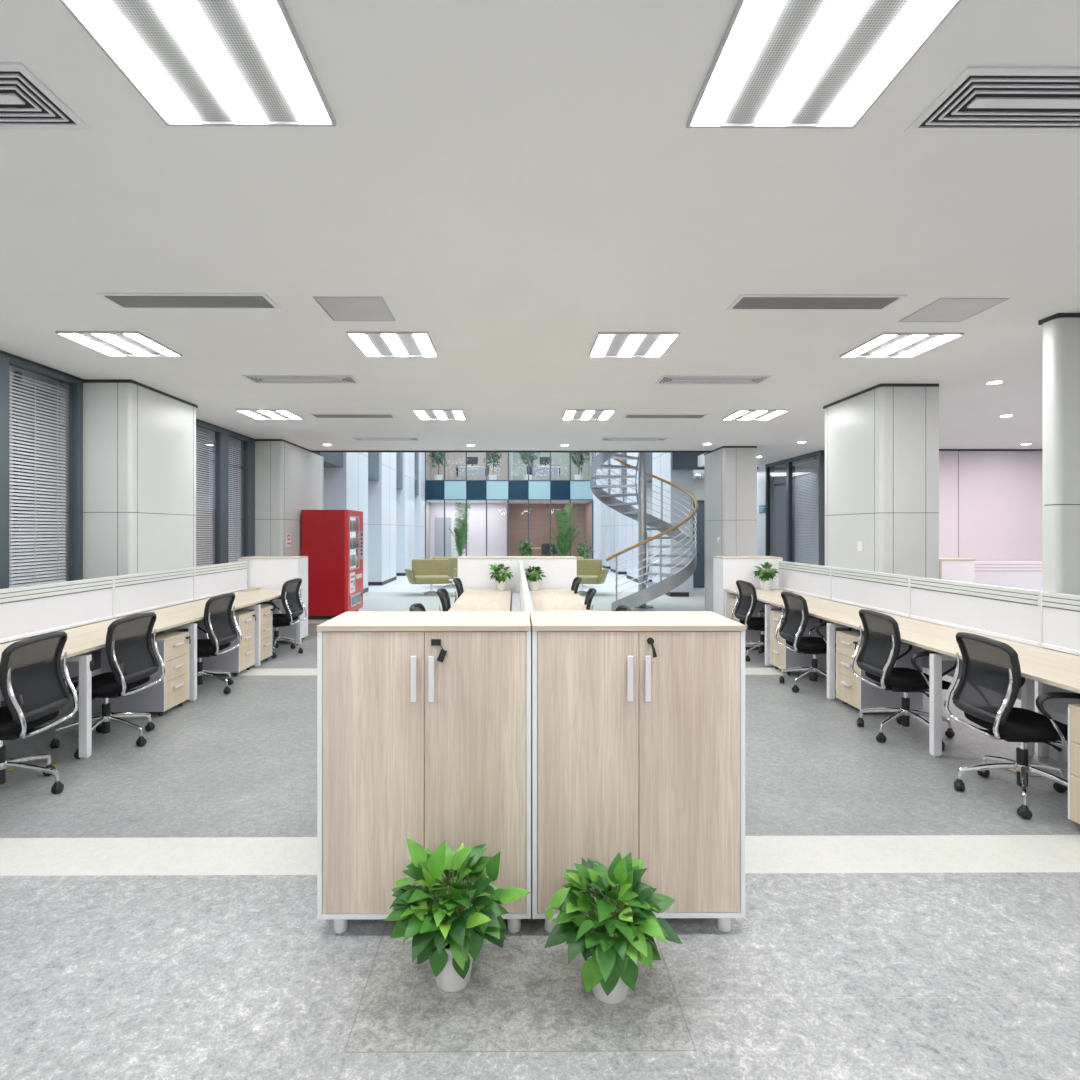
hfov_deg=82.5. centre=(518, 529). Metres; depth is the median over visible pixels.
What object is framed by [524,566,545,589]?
pothos
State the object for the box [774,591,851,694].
chair
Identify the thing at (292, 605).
chair
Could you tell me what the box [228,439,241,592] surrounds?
blind
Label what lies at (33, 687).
chair
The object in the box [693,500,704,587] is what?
door
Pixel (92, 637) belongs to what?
desk
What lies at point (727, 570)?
base cabinet
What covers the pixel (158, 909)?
floor
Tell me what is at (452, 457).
wall
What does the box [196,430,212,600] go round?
blind
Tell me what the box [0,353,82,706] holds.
window
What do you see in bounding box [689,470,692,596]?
wall
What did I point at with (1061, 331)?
column
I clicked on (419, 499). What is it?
wall
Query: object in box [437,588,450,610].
chair
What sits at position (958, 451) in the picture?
trim
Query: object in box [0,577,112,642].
screen
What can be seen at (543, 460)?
monitor
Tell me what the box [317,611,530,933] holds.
storage cabinet
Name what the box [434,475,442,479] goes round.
pot
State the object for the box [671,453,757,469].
wall
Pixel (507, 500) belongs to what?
wall
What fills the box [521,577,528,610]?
screen
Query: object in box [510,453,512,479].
wall
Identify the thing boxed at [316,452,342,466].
wall
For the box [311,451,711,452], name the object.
trim
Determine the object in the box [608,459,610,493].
wall
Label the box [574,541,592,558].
potted shrub
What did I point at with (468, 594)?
desk
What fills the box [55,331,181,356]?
recessed light
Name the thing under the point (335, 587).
vending machine
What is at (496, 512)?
wall
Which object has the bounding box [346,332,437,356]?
recessed light
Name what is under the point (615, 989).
pot
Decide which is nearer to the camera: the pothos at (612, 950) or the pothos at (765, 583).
the pothos at (612, 950)
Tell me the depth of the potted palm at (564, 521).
22.21 m
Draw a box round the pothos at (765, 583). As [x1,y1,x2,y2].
[754,562,778,589]
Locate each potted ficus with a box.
[426,452,447,479]
[483,452,503,479]
[519,453,539,479]
[568,453,589,479]
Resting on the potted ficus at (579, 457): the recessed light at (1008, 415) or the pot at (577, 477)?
the pot at (577, 477)
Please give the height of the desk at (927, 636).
0.750 m
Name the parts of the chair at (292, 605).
armrest, seat, leg, frame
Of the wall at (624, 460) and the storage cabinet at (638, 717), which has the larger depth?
the wall at (624, 460)
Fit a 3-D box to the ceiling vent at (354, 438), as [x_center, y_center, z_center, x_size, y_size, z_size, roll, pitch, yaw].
[-2.102,-1.445,9.788,1.030,0.008,0.310,0,0,0]
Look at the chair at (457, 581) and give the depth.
7.59 m
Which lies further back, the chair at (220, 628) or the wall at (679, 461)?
the wall at (679, 461)
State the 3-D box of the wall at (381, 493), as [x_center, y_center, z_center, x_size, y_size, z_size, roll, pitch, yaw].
[-4.111,-2.200,18.221,0.590,7.500,2.110,0,0,0]
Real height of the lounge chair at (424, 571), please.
0.827 m
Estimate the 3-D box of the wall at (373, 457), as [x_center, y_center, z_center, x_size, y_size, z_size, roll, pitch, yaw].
[-4.145,-3.665,16.376,0.500,4.570,1.600,0,0,0]
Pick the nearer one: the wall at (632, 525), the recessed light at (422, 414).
the recessed light at (422, 414)
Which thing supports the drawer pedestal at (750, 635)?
on the floor at (158, 909)
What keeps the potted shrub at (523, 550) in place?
on the floor at (158, 909)
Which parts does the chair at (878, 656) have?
frame, leg, leg, armrest, seat, leg, leg, armrest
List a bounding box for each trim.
[0,350,84,381]
[196,419,254,440]
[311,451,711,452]
[939,449,1042,450]
[958,451,958,557]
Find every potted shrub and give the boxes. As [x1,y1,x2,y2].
[517,538,534,555]
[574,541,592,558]
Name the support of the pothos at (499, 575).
on the desk at (468, 594)
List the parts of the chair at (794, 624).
frame, leg, leg, seat, armrest, leg, armrest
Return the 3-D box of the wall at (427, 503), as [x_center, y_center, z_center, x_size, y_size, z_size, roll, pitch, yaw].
[-4.055,0.150,26.767,0.100,2.800,2.420,0,0,0]
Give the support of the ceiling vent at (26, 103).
in the ceiling at (518, 183)
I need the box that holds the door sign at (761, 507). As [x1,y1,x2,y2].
[759,505,764,512]
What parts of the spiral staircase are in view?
railing post, railing post, plate, railing rod, handrail, railing post, railing post, railing post, railing post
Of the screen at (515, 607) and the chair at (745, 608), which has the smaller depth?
the screen at (515, 607)
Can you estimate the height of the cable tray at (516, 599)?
0.060 m
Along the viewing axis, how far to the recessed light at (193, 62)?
1.88 m
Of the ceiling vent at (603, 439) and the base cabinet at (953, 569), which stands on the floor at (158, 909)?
the base cabinet at (953, 569)
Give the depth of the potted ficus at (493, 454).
26.16 m
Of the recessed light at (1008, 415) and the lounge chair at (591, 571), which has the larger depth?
the lounge chair at (591, 571)
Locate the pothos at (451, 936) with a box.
[385,838,531,991]
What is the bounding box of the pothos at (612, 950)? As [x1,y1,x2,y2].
[544,852,681,1003]
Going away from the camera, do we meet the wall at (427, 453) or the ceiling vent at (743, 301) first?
the ceiling vent at (743, 301)
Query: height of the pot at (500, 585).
0.125 m
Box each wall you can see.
[9,381,207,641]
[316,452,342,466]
[323,452,368,592]
[368,452,378,480]
[368,452,396,585]
[396,452,402,488]
[396,452,414,575]
[415,452,418,494]
[415,452,424,558]
[425,452,602,564]
[426,452,429,479]
[426,501,429,558]
[430,452,591,479]
[430,503,506,558]
[507,500,507,555]
[509,504,583,556]
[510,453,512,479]
[584,501,591,558]
[602,453,626,574]
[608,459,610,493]
[621,453,626,489]
[627,453,651,582]
[646,453,651,482]
[652,453,688,596]
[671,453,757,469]
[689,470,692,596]
[693,478,704,499]
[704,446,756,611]
[757,465,773,555]
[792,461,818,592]
[939,451,1042,561]
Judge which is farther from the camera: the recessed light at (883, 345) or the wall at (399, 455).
the wall at (399, 455)
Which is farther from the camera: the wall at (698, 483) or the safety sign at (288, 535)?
the wall at (698, 483)
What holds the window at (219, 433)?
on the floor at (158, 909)
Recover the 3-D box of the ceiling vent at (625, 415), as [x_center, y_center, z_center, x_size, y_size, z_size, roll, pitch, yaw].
[1.855,-1.444,7.811,1.030,0.012,0.250,0,0,0]
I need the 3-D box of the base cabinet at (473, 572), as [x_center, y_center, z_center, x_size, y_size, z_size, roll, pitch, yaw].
[-0.429,0.963,8.608,0.814,1.175,0.428,0,0,0]
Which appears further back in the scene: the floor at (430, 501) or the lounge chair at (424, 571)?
the floor at (430, 501)
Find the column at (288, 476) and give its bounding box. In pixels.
[240,439,323,556]
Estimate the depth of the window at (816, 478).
11.87 m
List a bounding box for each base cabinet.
[238,556,307,640]
[457,556,516,610]
[517,556,576,591]
[713,556,782,616]
[939,558,974,632]
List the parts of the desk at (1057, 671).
modesty panel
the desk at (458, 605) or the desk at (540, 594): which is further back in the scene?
the desk at (540, 594)
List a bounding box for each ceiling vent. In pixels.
[0,62,89,129]
[96,293,280,308]
[241,375,359,383]
[310,414,395,417]
[352,437,419,440]
[601,438,667,440]
[623,414,707,417]
[655,376,771,383]
[726,294,906,309]
[905,66,1079,133]
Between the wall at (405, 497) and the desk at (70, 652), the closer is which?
the desk at (70, 652)
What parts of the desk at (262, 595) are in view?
leg, leg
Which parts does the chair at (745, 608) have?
frame, seat, leg, leg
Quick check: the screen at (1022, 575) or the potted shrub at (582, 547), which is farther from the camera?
the potted shrub at (582, 547)
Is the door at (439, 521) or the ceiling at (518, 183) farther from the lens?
the door at (439, 521)
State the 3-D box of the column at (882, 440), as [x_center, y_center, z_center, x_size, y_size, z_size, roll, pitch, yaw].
[3.869,0.050,6.656,0.584,3.000,1.134,0,0,0]
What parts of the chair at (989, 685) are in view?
frame, leg, leg, seat, armrest, leg, leg, leg, armrest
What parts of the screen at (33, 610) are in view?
rail, rail, rail, rail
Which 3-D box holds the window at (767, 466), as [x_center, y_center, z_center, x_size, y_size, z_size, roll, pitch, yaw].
[5.589,0.050,13.083,0.230,3.000,1.100,0,0,0]
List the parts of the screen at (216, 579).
post, panel, rail, rail, rail, rail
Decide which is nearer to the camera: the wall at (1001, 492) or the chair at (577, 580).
the chair at (577, 580)
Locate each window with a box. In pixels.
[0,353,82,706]
[196,421,224,600]
[212,431,254,592]
[765,459,796,590]
[787,450,824,598]
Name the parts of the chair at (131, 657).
leg, armrest, leg, seat, leg, leg, frame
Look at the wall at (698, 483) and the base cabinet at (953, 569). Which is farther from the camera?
the wall at (698, 483)
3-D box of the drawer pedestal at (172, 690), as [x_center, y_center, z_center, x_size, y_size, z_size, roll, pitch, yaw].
[-3.180,1.228,5.282,0.550,0.643,0.392,0,0,0]
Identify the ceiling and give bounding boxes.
[0,0,1079,467]
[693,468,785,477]
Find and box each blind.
[9,368,66,641]
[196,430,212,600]
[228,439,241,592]
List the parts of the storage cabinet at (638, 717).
door, handle, handle, door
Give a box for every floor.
[0,568,1079,1079]
[426,481,591,503]
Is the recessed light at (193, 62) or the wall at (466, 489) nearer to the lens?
the recessed light at (193, 62)
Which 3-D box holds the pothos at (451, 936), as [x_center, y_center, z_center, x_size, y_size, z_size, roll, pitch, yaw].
[-0.237,1.302,2.124,0.432,0.495,0.432,0,0,-31]
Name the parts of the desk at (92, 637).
modesty panel, leg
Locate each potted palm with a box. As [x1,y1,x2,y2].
[449,502,470,556]
[546,502,581,555]
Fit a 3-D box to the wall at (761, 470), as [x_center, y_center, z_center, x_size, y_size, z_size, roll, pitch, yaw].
[5.594,0.050,13.983,0.150,3.000,0.700,0,0,0]
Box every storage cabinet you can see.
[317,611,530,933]
[530,611,745,932]
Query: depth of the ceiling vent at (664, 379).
5.91 m
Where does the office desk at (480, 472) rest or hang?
on the floor at (430, 501)
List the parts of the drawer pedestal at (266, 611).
drawer, drawer, drawer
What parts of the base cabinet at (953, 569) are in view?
panel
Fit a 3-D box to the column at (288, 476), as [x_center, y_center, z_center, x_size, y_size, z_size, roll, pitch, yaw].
[-4.111,0.050,10.894,0.664,3.000,2.164,0,0,0]
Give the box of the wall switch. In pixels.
[858,541,862,550]
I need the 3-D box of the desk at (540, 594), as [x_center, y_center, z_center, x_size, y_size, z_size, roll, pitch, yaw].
[0.443,1.175,7.656,0.625,0.750,1.394,0,0,0]
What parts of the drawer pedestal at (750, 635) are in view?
drawer, drawer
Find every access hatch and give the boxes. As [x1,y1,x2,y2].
[313,296,395,320]
[898,298,1009,321]
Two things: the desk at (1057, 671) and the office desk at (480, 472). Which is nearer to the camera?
the desk at (1057, 671)
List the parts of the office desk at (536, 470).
modesty panel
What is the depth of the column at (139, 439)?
6.00 m
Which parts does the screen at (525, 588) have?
panel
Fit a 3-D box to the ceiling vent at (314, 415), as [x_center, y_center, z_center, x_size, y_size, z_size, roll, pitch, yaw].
[-2.090,-1.444,7.788,1.030,0.012,0.250,0,0,0]
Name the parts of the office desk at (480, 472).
modesty panel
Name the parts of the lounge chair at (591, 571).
seat, backrest, armrest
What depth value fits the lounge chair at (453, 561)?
16.42 m
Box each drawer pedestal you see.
[101,632,190,715]
[192,611,255,675]
[235,606,273,660]
[729,597,779,646]
[770,611,830,674]
[836,631,922,714]
[1068,704,1079,823]
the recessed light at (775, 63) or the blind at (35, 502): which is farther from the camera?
the blind at (35, 502)
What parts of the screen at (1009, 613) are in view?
rail, rail, rail, rail, panel, post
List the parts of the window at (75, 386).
sash post, sash rail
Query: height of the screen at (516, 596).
1.130 m
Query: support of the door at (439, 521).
in the wall at (496, 512)
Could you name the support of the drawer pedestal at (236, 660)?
on the floor at (158, 909)
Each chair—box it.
[0,631,78,793]
[50,612,164,758]
[160,593,241,693]
[258,578,306,657]
[405,559,456,594]
[409,603,425,610]
[433,557,457,586]
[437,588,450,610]
[453,578,463,602]
[456,466,458,479]
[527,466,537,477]
[541,545,549,555]
[552,545,561,555]
[571,577,581,593]
[577,559,608,593]
[584,588,596,609]
[615,605,631,610]
[731,580,768,661]
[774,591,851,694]
[850,609,956,750]
[944,632,1079,818]
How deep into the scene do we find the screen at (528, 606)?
3.59 m
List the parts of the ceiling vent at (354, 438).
blade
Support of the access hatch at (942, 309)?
attached to the ceiling at (518, 183)
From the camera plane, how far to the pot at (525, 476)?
26.16 m
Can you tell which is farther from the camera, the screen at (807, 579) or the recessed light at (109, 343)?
the screen at (807, 579)
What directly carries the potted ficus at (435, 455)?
on the floor at (430, 501)
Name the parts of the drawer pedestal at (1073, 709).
edge trim, drawer, drawer, drawer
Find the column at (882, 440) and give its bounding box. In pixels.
[823,383,938,674]
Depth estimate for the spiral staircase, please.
12.29 m
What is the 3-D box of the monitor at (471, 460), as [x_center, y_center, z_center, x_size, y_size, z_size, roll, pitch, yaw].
[-2.058,-3.005,27.189,0.520,0.450,0.160,0,0,0]
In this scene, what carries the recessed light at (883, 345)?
in the ceiling at (518, 183)
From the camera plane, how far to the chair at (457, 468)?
28.13 m
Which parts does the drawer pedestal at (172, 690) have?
edge trim, drawer, drawer, drawer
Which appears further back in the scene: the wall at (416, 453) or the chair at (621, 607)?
the wall at (416, 453)
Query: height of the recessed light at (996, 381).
0.012 m
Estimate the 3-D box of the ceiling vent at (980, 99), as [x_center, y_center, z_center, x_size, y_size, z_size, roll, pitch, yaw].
[1.918,-1.445,2.081,1.030,0.008,0.310,0,0,0]
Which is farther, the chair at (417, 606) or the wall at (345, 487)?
the wall at (345, 487)
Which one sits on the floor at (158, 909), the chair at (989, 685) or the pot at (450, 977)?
the chair at (989, 685)
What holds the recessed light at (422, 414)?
in the ceiling at (518, 183)
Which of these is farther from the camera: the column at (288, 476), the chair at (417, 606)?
the column at (288, 476)
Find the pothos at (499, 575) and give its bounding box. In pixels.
[488,564,512,590]
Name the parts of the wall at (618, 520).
skirting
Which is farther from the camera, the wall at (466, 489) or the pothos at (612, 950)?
the wall at (466, 489)
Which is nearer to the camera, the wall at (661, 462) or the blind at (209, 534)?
the blind at (209, 534)
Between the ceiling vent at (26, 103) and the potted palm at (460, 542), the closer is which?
the ceiling vent at (26, 103)
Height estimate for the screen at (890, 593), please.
1.132 m
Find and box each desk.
[0,619,194,758]
[0,649,86,659]
[117,601,258,701]
[198,589,301,666]
[448,601,510,610]
[457,589,510,600]
[458,466,485,479]
[529,589,584,600]
[532,466,559,479]
[532,601,594,610]
[724,589,829,665]
[766,601,905,700]
[829,618,1039,756]
[934,648,1079,715]
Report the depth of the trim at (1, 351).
5.37 m
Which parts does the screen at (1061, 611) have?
rail, rail, rail, rail, panel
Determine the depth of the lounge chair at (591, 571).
15.06 m
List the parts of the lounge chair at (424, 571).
armrest, backrest, seat, armrest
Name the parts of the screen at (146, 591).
post, panel, rail, rail, rail, rail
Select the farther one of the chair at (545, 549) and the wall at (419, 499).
the chair at (545, 549)
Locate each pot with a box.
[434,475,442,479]
[435,948,472,991]
[488,475,496,479]
[496,581,505,590]
[523,475,531,479]
[528,581,539,589]
[574,475,582,479]
[588,956,629,1003]
[760,580,771,589]
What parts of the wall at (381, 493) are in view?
skirting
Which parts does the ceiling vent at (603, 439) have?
blade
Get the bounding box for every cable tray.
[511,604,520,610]
[512,592,520,603]
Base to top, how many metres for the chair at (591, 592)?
0.943 m
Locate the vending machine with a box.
[302,510,362,619]
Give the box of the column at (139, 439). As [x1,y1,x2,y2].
[60,379,197,676]
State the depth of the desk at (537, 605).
6.43 m
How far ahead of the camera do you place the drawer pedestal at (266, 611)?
7.20 m
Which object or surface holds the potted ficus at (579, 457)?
on the floor at (430, 501)
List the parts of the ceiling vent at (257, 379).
blade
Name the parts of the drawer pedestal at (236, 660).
drawer, drawer, drawer, edge trim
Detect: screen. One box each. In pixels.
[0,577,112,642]
[108,567,193,619]
[191,561,247,601]
[511,567,525,610]
[512,561,522,603]
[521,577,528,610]
[523,592,533,617]
[779,561,831,600]
[831,567,912,618]
[910,576,1047,757]
[974,562,1042,641]
[1042,592,1079,655]
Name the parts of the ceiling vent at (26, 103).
blade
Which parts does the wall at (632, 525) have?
skirting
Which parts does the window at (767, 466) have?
frame, sash rail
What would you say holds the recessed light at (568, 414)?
in the ceiling at (518, 183)
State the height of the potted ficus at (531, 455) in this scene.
1.670 m
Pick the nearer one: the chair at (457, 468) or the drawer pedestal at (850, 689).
the drawer pedestal at (850, 689)
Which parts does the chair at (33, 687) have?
leg, seat, leg, frame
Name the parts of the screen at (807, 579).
rail, rail, rail, panel, rail, post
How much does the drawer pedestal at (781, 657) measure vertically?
0.643 m
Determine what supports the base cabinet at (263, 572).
on the floor at (158, 909)
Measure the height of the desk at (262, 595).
0.750 m
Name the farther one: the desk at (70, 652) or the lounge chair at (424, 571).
the lounge chair at (424, 571)
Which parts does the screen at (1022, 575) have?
rail, rail, rail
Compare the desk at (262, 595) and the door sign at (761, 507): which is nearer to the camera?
the desk at (262, 595)
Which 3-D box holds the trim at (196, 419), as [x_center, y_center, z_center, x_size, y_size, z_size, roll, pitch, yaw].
[-4.222,-1.438,8.491,0.055,0.025,2.650,0,0,0]
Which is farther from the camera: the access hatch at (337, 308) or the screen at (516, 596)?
the screen at (516, 596)
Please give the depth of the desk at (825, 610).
5.75 m
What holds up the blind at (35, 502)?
attached to the window at (75, 386)
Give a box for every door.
[435,517,450,556]
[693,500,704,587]
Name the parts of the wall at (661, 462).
skirting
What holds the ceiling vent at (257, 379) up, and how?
in the ceiling at (518, 183)
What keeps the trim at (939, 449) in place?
attached to the wall at (1001, 492)
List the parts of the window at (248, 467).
frame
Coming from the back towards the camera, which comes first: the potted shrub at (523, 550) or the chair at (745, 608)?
the potted shrub at (523, 550)
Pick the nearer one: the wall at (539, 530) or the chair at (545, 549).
the chair at (545, 549)
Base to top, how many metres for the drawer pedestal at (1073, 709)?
0.643 m
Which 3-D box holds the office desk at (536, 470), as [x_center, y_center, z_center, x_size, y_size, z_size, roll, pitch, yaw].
[1.192,-2.405,27.207,1.200,0.750,0.700,0,0,0]
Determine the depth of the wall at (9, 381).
6.38 m
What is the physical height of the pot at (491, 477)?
0.320 m
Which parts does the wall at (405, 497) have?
skirting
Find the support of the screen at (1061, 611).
on the floor at (158, 909)
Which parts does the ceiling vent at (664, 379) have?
blade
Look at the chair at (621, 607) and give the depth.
5.00 m
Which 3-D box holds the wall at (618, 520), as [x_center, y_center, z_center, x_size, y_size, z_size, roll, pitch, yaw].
[3.694,-2.200,23.417,0.440,7.500,4.010,0,0,0]
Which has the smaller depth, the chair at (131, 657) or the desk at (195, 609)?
the chair at (131, 657)
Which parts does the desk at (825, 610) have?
leg, modesty panel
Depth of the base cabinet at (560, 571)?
8.40 m
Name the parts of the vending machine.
door, display frame, delivery slot frame, control panel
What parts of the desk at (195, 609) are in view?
modesty panel, leg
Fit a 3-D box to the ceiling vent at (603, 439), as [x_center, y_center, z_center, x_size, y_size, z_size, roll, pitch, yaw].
[1.843,-1.445,9.811,1.030,0.008,0.310,0,0,0]
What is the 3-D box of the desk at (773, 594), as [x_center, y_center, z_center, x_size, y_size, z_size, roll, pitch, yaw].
[3.166,1.175,7.671,0.730,0.750,1.394,0,0,0]
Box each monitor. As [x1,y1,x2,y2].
[467,457,477,465]
[540,457,549,465]
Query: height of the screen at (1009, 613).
1.132 m
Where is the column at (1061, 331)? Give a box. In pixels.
[1038,313,1079,761]
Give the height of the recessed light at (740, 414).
0.016 m
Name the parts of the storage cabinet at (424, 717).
door, handle, handle, door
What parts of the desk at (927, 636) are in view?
leg, modesty panel, leg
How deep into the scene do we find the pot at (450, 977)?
2.05 m
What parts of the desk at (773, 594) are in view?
leg, leg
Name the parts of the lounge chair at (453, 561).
backrest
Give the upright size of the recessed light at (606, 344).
0.016 m
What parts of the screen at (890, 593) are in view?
rail, rail, rail, rail, panel, post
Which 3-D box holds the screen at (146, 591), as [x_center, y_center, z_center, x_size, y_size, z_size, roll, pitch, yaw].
[-3.679,0.984,6.236,0.047,1.132,1.395,0,0,0]
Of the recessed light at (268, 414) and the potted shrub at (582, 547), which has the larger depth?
the potted shrub at (582, 547)
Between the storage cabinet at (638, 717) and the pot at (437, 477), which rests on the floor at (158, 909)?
the storage cabinet at (638, 717)
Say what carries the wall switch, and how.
attached to the column at (882, 440)
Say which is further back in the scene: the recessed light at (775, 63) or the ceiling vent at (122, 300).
the ceiling vent at (122, 300)
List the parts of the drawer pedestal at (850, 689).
edge trim, drawer, drawer, drawer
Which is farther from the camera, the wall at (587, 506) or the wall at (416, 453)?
the wall at (587, 506)
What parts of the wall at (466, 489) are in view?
spandrel panel, spandrel panel, spandrel panel, spandrel panel, spandrel panel, spandrel panel, spandrel panel, spandrel panel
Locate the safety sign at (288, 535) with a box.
[286,533,290,546]
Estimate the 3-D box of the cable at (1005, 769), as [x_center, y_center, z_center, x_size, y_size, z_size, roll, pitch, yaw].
[3.224,1.544,3.897,0.396,0.012,0.070,0,0,37]
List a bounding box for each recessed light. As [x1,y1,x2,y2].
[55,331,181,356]
[59,0,335,126]
[236,409,302,419]
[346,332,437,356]
[412,409,465,419]
[562,410,615,419]
[589,332,679,356]
[686,0,961,128]
[722,410,788,419]
[840,333,963,357]
[985,380,1003,384]
[999,414,1013,416]
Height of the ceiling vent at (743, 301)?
0.012 m
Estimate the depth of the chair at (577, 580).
7.95 m
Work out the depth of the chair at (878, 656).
4.58 m
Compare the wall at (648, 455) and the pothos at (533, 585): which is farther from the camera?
the wall at (648, 455)
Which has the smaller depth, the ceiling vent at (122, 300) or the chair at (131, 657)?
the ceiling vent at (122, 300)
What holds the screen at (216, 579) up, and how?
on the floor at (158, 909)
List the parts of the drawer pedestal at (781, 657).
drawer, edge trim, drawer, drawer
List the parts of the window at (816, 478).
sash post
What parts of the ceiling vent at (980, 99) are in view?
blade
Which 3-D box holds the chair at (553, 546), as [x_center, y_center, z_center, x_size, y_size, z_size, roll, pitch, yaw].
[1.692,1.093,26.780,0.444,0.917,0.522,0,0,5]
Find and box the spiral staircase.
[590,453,697,610]
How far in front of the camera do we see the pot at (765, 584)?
8.15 m
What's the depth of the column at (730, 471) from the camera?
10.62 m

